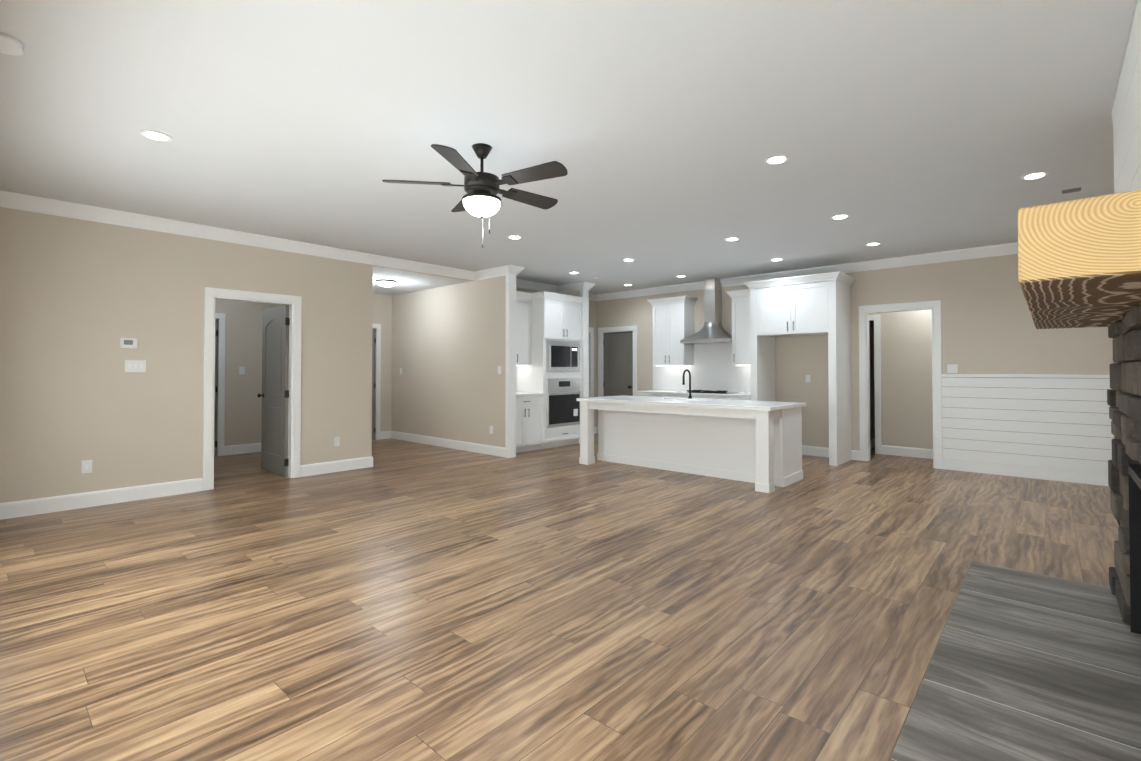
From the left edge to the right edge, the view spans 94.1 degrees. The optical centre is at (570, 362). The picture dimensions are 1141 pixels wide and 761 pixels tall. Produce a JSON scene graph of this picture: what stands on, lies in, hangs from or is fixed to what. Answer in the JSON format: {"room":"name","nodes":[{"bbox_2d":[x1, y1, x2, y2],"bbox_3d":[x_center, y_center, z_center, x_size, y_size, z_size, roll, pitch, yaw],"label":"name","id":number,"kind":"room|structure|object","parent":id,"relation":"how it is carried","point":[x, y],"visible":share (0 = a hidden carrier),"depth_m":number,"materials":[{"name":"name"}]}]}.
{"room":"living room","nodes":[
{"label":"living room","id":0,"kind":"room"},
{"bbox_2d":[373,266,469,295],"bbox_3d":[-4.296,-1.359,7.366,2.549,0.100,5.490,-1,-1,42],"label":"ceiling","id":1,"kind":"structure","parent":0,"point":[407,282],"depth_m":8.47,"materials":[{"name":"paint"}]},
{"bbox_2d":[376,279,395,286],"bbox_3d":[-2.921,-1.249,8.427,0.300,0.088,0.300,-1,-1,42],"label":"light","id":2,"kind":"object","parent":1,"relation":"attached to","point":[385,283],"visible":1,"depth_m":8.33,"materials":[{"name":"white glass"}]},
{"bbox_2d":[0,433,1118,760],"bbox_3d":[0.249,1.406,6.617,10.400,0.050,10.800,-1,-1,42],"label":"floor","id":3,"kind":"structure","parent":0,"point":[406,601],"depth_m":2.90,"materials":[{"name":"brown wood"}]},
{"bbox_2d":[516,395,543,452],"bbox_3d":[-0.928,0.969,8.507,0.618,0.880,0.766,-1,-1,42],"label":"base cabinet","id":4,"kind":"object","parent":3,"relation":"on","point":[529,408],"depth_m":8.38,"materials":[{"name":"white wood"}]},
{"bbox_2d":[516,299,582,448],"bbox_3d":[-0.341,0.193,9.151,0.639,2.450,0.954,-1,-1,42],"label":"tall cabinet","id":5,"kind":"object","parent":3,"relation":"on","point":[540,319],"depth_m":8.81,"materials":[{"name":"white wood"}]},
{"bbox_2d":[516,391,543,394],"bbox_3d":[-0.923,0.511,8.510,0.630,0.035,0.766,-1,-1,42],"label":"countertop","id":6,"kind":"structure","parent":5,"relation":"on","point":[517,392],"depth_m":8.59,"materials":[{"name":"white stone"}]},
{"bbox_2d":[546,340,579,371],"bbox_3d":[-0.107,-0.100,8.943,0.031,0.510,0.834,-1,-1,42],"label":"built-in microwave","id":7,"kind":"object","parent":5,"relation":"in","point":[562,356],"visible":1,"depth_m":8.90,"materials":[{"name":"silver metal"}]},
{"bbox_2d":[546,378,580,427],"bbox_3d":[-0.088,0.665,8.915,0.080,0.800,0.834,-1,-1,42],"label":"built-in oven","id":8,"kind":"object","parent":5,"relation":"in","point":[562,404],"visible":1,"depth_m":8.88,"materials":[{"name":"silver metal"}]},
{"bbox_2d":[635,393,665,396],"bbox_3d":[1.593,0.982,9.436,0.659,0.880,0.619,-1,-1,42],"label":"base cabinet","id":9,"kind":"object","parent":3,"relation":"on","point":[636,394],"depth_m":9.18,"materials":[{"name":"white wood"}]},
{"bbox_2d":[666,393,688,397],"bbox_3d":[1.964,0.977,9.100,0.578,0.880,0.619,-1,-1,42],"label":"base cabinet","id":10,"kind":"object","parent":3,"relation":"on","point":[678,395],"depth_m":8.84,"materials":[{"name":"white wood"}]},
{"bbox_2d":[579,401,803,492],"bbox_3d":[1.440,0.954,6.807,2.644,0.860,1.027,-1,-1,42],"label":"kitchen island","id":11,"kind":"object","parent":3,"relation":"on","point":[758,444],"depth_m":6.46,"materials":[{"name":"white wood"}]},
{"bbox_2d":[576,397,805,412],"bbox_3d":[1.438,0.504,6.812,2.690,0.040,1.075,-1,-1,42],"label":"island countertop","id":12,"kind":"structure","parent":11,"relation":"on","point":[689,403],"depth_m":6.33,"materials":[{"name":"white stone"}]},
{"bbox_2d":[691,393,717,398],"bbox_3d":[2.305,0.973,8.791,0.578,0.880,0.619,-1,-1,42],"label":"base cabinet","id":13,"kind":"object","parent":3,"relation":"on","point":[694,395],"depth_m":8.50,"materials":[{"name":"white wood"}]},
{"bbox_2d":[634,389,750,396],"bbox_3d":[2.123,0.518,8.955,2.140,0.035,0.630,-1,-1,42],"label":"countertop","id":14,"kind":"structure","parent":13,"relation":"on","point":[654,390],"depth_m":8.92,"materials":[{"name":"white stone"}]},
{"bbox_2d":[678,389,737,392],"bbox_3d":[2.265,0.481,8.821,0.850,0.035,0.480,-1,-1,42],"label":"cooktop","id":15,"kind":"object","parent":14,"relation":"in","point":[679,390],"depth_m":8.84,"materials":[{"name":"black metal"}]},
{"bbox_2d":[718,397,750,399],"bbox_3d":[2.676,0.968,8.455,0.659,0.880,0.619,-1,-1,42],"label":"base cabinet","id":16,"kind":"object","parent":3,"relation":"on","point":[728,398],"depth_m":8.16,"materials":[{"name":"white wood"}]},
{"bbox_2d":[744,271,855,465],"bbox_3d":[3.341,0.098,7.765,1.330,2.600,0.770,-1,-1,42],"label":"surround","id":17,"kind":"object","parent":3,"relation":"on","point":[817,307],"visible":1,"depth_m":7.48,"materials":[{"name":"white wood"}]},
{"bbox_2d":[890,561,1140,760],"bbox_3d":[2.106,1.303,2.362,0.725,0.030,2.394,-1,-1,42],"label":"hearth","id":18,"kind":"object","parent":3,"relation":"on","point":[1026,666],"visible":0.88,"depth_m":2.15,"materials":[{"name":"tile"}]},
{"bbox_2d":[1107,0,1140,633],"bbox_3d":[2.531,-0.095,2.079,0.491,2.817,2.404,-1,-1,42],"label":"fireplace","id":19,"kind":"object","parent":3,"relation":"on","point":[1124,463],"visible":0.96,"depth_m":2.53,"materials":[{"name":"black stone"}]},
{"bbox_2d":[1018,190,1140,328],"bbox_3d":[2.251,-0.333,2.336,0.348,0.220,2.400,-1,-1,42],"label":"mantel","id":20,"kind":"object","parent":19,"relation":"attached to","point":[1079,263],"visible":0.88,"depth_m":1.51,"materials":[{"name":"brown wood"}]},
{"bbox_2d":[0,207,1123,502],"bbox_3d":[0.081,-0.026,6.824,10.740,2.820,10.590,-1,-1,42],"label":"wall","id":21,"kind":"structure","parent":0,"point":[78,299],"depth_m":6.49,"materials":[{"name":"paint"}]},
{"bbox_2d":[81,460,91,473],"bbox_3d":[-4.537,0.977,4.980,0.008,0.120,0.075,-1,-1,42],"label":"electrical outlet","id":22,"kind":"object","parent":21,"relation":"attached to","point":[86,465],"depth_m":4.98,"materials":[{"name":"white plastic"}]},
{"bbox_2d":[120,338,136,347],"bbox_3d":[-4.333,-0.190,5.211,0.024,0.100,0.130,-1,-1,42],"label":"thermostat","id":23,"kind":"object","parent":21,"relation":"attached to","point":[128,342],"visible":1,"depth_m":5.20,"materials":[{"name":"white plastic"}]},
{"bbox_2d":[125,360,145,371],"bbox_3d":[-4.302,0.035,5.254,0.008,0.120,0.165,-1,-1,42],"label":"switch plate","id":24,"kind":"object","parent":21,"relation":"attached to","point":[130,366],"depth_m":5.25,"materials":[{"name":"white plastic"}]},
{"bbox_2d":[214,320,217,455],"bbox_3d":[-5.574,0.372,7.668,0.178,2.032,0.808,-1,-1,42],"label":"room door","id":25,"kind":"structure","parent":21,"relation":"in","point":[216,386],"depth_m":7.94,"materials":[{"name":"black"}]},
{"bbox_2d":[0,190,475,280],"bbox_3d":[-3.191,-1.379,6.441,0.090,0.124,5.140,-1,-1,42],"label":"crown molding","id":26,"kind":"structure","parent":21,"relation":"attached to","point":[19,201],"depth_m":5.65,"materials":[{"name":"white wood"}]},
{"bbox_2d":[239,367,244,373],"bbox_3d":[-5.072,0.123,8.202,0.008,0.120,0.075,-1,-1,42],"label":"switch plate","id":27,"kind":"object","parent":21,"relation":"attached to","point":[241,369],"depth_m":8.20,"materials":[{"name":"white plastic"}]},
{"bbox_2d":[203,287,301,490],"bbox_3d":[-3.635,0.286,6.082,0.158,2.175,0.990,-1,-1,42],"label":"door frame","id":28,"kind":"structure","parent":21,"relation":"attached to","point":[211,295],"depth_m":6.33,"materials":[{"name":"white wood"}]},
{"bbox_2d":[257,305,289,476],"bbox_3d":[-3.697,0.342,6.637,0.812,2.062,0.178,-1,-1,42],"label":"door","id":29,"kind":"structure","parent":21,"relation":"in","point":[275,390],"depth_m":6.59,"materials":[{"name":"grey wood"}]},
{"bbox_2d":[334,437,339,446],"bbox_3d":[-2.960,1.003,6.722,0.008,0.120,0.075,-1,-1,42],"label":"electrical outlet","id":30,"kind":"object","parent":21,"relation":"attached to","point":[336,439],"depth_m":6.72,"materials":[{"name":"white plastic"}]},
{"bbox_2d":[372,329,375,439],"bbox_3d":[-3.899,0.400,9.518,0.178,2.032,0.838,-1,-1,42],"label":"door","id":31,"kind":"structure","parent":21,"relation":"in","point":[373,382],"depth_m":9.79,"materials":[{"name":"black"}]},
{"bbox_2d":[372,324,380,439],"bbox_3d":[-3.887,0.350,9.499,0.019,2.145,1.040,-1,-1,42],"label":"door frame","id":32,"kind":"structure","parent":21,"relation":"attached to","point":[378,326],"depth_m":9.84,"materials":[{"name":"white wood"}]},
{"bbox_2d":[0,427,932,519],"bbox_3d":[0.256,1.311,6.626,10.000,0.140,10.320,-1,-1,42],"label":"baseboard","id":33,"kind":"structure","parent":21,"relation":"attached to","point":[21,508],"depth_m":6.43,"materials":[{"name":"white wood"}]},
{"bbox_2d":[476,265,515,279],"bbox_3d":[-1.144,-1.356,8.007,0.784,0.124,0.110,-1,-1,42],"label":"crown molding","id":34,"kind":"structure","parent":21,"relation":"attached to","point":[504,270],"depth_m":7.96,"materials":[{"name":"white wood"}]},
{"bbox_2d":[505,272,515,457],"bbox_3d":[-0.884,-0.010,7.879,0.074,2.819,0.144,-1,-1,42],"label":"column","id":35,"kind":"structure","parent":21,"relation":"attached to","point":[510,428],"depth_m":7.84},
{"bbox_2d":[516,266,523,279],"bbox_3d":[-1.013,-1.354,8.151,0.784,0.124,0.100,-1,-1,42],"label":"crown molding","id":36,"kind":"structure","parent":21,"relation":"attached to","point":[518,269],"depth_m":7.89,"materials":[{"name":"white wood"}]},
{"bbox_2d":[516,291,531,366],"bbox_3d":[-1.027,-0.550,8.620,0.349,1.180,0.766,-1,-1,42],"label":"upper cabinet","id":37,"kind":"object","parent":21,"relation":"attached to","point":[523,306],"depth_m":8.66,"materials":[{"name":"white wood"}]},
{"bbox_2d":[516,280,559,292],"bbox_3d":[-0.806,-1.340,9.076,0.090,0.124,1.730,-1,-1,42],"label":"crown molding","id":38,"kind":"structure","parent":21,"relation":"attached to","point":[525,284],"depth_m":9.29,"materials":[{"name":"white wood"}]},
{"bbox_2d":[556,281,591,292],"bbox_3d":[0.045,-1.335,9.432,0.634,0.124,0.120,-1,-1,42],"label":"crown molding","id":39,"kind":"structure","parent":21,"relation":"attached to","point":[577,286],"depth_m":9.39,"materials":[{"name":"white wood"}]},
{"bbox_2d":[580,286,588,397],"bbox_3d":[0.246,0.011,9.351,0.074,2.819,0.144,-1,-1,42],"label":"column","id":40,"kind":"structure","parent":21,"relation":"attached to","point":[583,293],"depth_m":9.32,"materials":[{"name":"white wood"}]},
{"bbox_2d":[589,327,593,396],"bbox_3d":[0.129,0.364,10.450,0.139,2.145,0.870,-1,-1,42],"label":"door frame","id":41,"kind":"structure","parent":21,"relation":"attached to","point":[591,330],"depth_m":10.69,"materials":[{"name":"white wood"}]},
{"bbox_2d":[589,293,595,299],"bbox_3d":[0.116,-1.322,10.318,0.090,0.124,1.110,-1,-1,42],"label":"crown molding","id":42,"kind":"structure","parent":21,"relation":"attached to","point":[592,296],"depth_m":10.66,"materials":[{"name":"white wood"}]},
{"bbox_2d":[598,325,636,396],"bbox_3d":[0.955,0.365,10.513,0.950,2.145,0.139,-1,-1,42],"label":"door frame","id":43,"kind":"structure","parent":21,"relation":"attached to","point":[601,331],"depth_m":10.66,"materials":[{"name":"white wood"}]},
{"bbox_2d":[603,331,632,396],"bbox_3d":[0.949,0.414,10.514,0.748,2.032,0.178,-1,-1,42],"label":"back door","id":44,"kind":"structure","parent":21,"relation":"in","point":[618,363],"depth_m":10.50,"materials":[{"name":"black wood"}]},
{"bbox_2d":[653,301,693,364],"bbox_3d":[1.825,-0.488,9.430,0.640,1.080,0.349,-1,-1,42],"label":"upper cabinet","id":45,"kind":"object","parent":21,"relation":"attached to","point":[674,322],"depth_m":9.27,"materials":[{"name":"white wood"}]},
{"bbox_2d":[680,278,731,343],"bbox_3d":[2.325,-0.865,8.871,0.840,1.078,0.486,-1,-1,42],"label":"range hood","id":46,"kind":"object","parent":21,"relation":"attached to","point":[712,331],"visible":0.85,"depth_m":8.85,"materials":[{"name":"silver metal"}]},
{"bbox_2d":[730,293,749,364],"bbox_3d":[2.855,-0.502,8.497,0.420,1.080,0.349,-1,-1,42],"label":"upper cabinet","id":47,"kind":"object","parent":21,"relation":"attached to","point":[740,345],"depth_m":8.42,"materials":[{"name":"white wood"}]},
{"bbox_2d":[596,242,1017,300],"bbox_3d":[3.323,-1.352,8.266,7.600,0.124,0.090,-1,-1,42],"label":"crown molding","id":48,"kind":"structure","parent":21,"relation":"attached to","point":[1009,248],"depth_m":7.60,"materials":[{"name":"white wood"}]},
{"bbox_2d":[859,300,942,468],"bbox_3d":[4.524,0.291,7.296,0.970,2.200,0.158,-1,-1,42],"label":"door frame","id":49,"kind":"structure","parent":21,"relation":"attached to","point":[864,317],"depth_m":7.51,"materials":[{"name":"white wood"}]},
{"bbox_2d":[947,364,957,372],"bbox_3d":[4.923,0.079,6.846,0.110,0.110,0.016,-1,-1,42],"label":"light switch","id":50,"kind":"object","parent":21,"relation":"attached to","point":[952,368],"visible":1,"depth_m":6.84,"materials":[{"name":"white plastic"}]},
{"bbox_2d":[942,458,1108,485],"bbox_3d":[5.502,1.306,6.305,1.790,0.140,0.016,-1,-1,42],"label":"baseboard","id":51,"kind":"structure","parent":21,"relation":"attached to","point":[1076,476],"depth_m":6.33,"materials":[{"name":"white wood"}]},
{"bbox_2d":[941,374,1116,472],"bbox_3d":[5.494,0.688,6.309,1.789,1.093,0.030,-1,-1,42],"label":"wainscot","id":52,"kind":"structure","parent":21,"relation":"attached to","point":[1059,421],"depth_m":6.33,"materials":[{"name":"white wood"}]},
{"bbox_2d":[0,0,1137,293],"bbox_3d":[0.574,-1.512,5.119,7.690,0.100,8.690,-1,-1,42],"label":"ceiling","id":53,"kind":"structure","parent":0,"point":[660,130],"depth_m":3.28,"materials":[{"name":"paint"}]},
{"bbox_2d":[0,32,23,55],"bbox_3d":[-2.643,-1.483,2.466,0.149,0.035,0.149,-1,-1,33],"label":"smoke detector","id":54,"kind":"object","parent":53,"relation":"attached to","point":[10,45],"depth_m":2.47,"materials":[{"name":"white plastic"}]},
{"bbox_2d":[140,130,172,141],"bbox_3d":[-2.709,-1.482,3.476,0.169,0.007,0.169,-1,-1,36],"label":"recessed light","id":55,"kind":"object","parent":53,"relation":"in","point":[164,137],"depth_m":3.46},
{"bbox_2d":[382,143,567,247],"bbox_3d":[-0.575,-1.143,3.675,1.265,0.680,1.241,-1,-1,42],"label":"ceiling fan","id":56,"kind":"object","parent":53,"relation":"hanging from","point":[481,199],"visible":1,"depth_m":3.56,"materials":[{"name":"brown metal"}]},
{"bbox_2d":[507,235,521,238],"bbox_3d":[-0.645,-1.443,6.119,0.169,0.007,0.169,-1,-1,36],"label":"recessed light","id":57,"kind":"object","parent":53,"relation":"in","point":[510,236],"depth_m":6.11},
{"bbox_2d":[724,237,739,240],"bbox_3d":[1.887,-1.442,6.209,0.169,0.007,0.169,-1,-1,36],"label":"recessed light","id":58,"kind":"object","parent":53,"relation":"in","point":[730,238],"depth_m":6.21,"materials":[{"name":"white plastic"}]},
{"bbox_2d":[764,155,788,164],"bbox_3d":[1.502,-1.476,3.869,0.169,0.007,0.169,0,-1,3],"label":"recessed light","id":59,"kind":"object","parent":53,"relation":"in","point":[776,159],"depth_m":3.86,"materials":[{"name":"white plastic"}]},
{"bbox_2d":[770,258,782,260],"bbox_3d":[2.858,-1.425,7.362,0.169,0.007,0.169,0,-1,21],"label":"recessed light","id":60,"kind":"object","parent":53,"relation":"in","point":[775,259],"depth_m":7.34,"materials":[{"name":"white plastic"}]},
{"bbox_2d":[831,214,849,218],"bbox_3d":[2.692,-1.455,5.303,0.169,0.007,0.169,-1,-1,33],"label":"recessed light","id":61,"kind":"object","parent":53,"relation":"in","point":[840,216],"depth_m":5.28,"materials":[{"name":"white plastic"}]},
{"bbox_2d":[865,242,880,245],"bbox_3d":[3.676,-1.438,6.454,0.169,0.007,0.169,-1,-1,33],"label":"recessed light","id":62,"kind":"object","parent":53,"relation":"in","point":[873,243],"depth_m":6.46,"materials":[{"name":"white plastic"}]},
{"bbox_2d":[1020,171,1048,179],"bbox_3d":[3.659,-1.472,4.188,0.169,0.007,0.169,0,-1,21],"label":"recessed light","id":63,"kind":"object","parent":53,"relation":"in","point":[1035,175],"depth_m":4.17,"materials":[{"name":"white plastic"}]},
{"bbox_2d":[1062,187,1080,193],"bbox_3d":[4.273,-1.465,4.530,0.120,0.010,0.100,-1,-1,42],"label":"ceiling vent","id":64,"kind":"object","parent":53,"relation":"in","point":[1071,190],"visible":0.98,"depth_m":4.51,"materials":[{"name":"black metal"}]}
]}

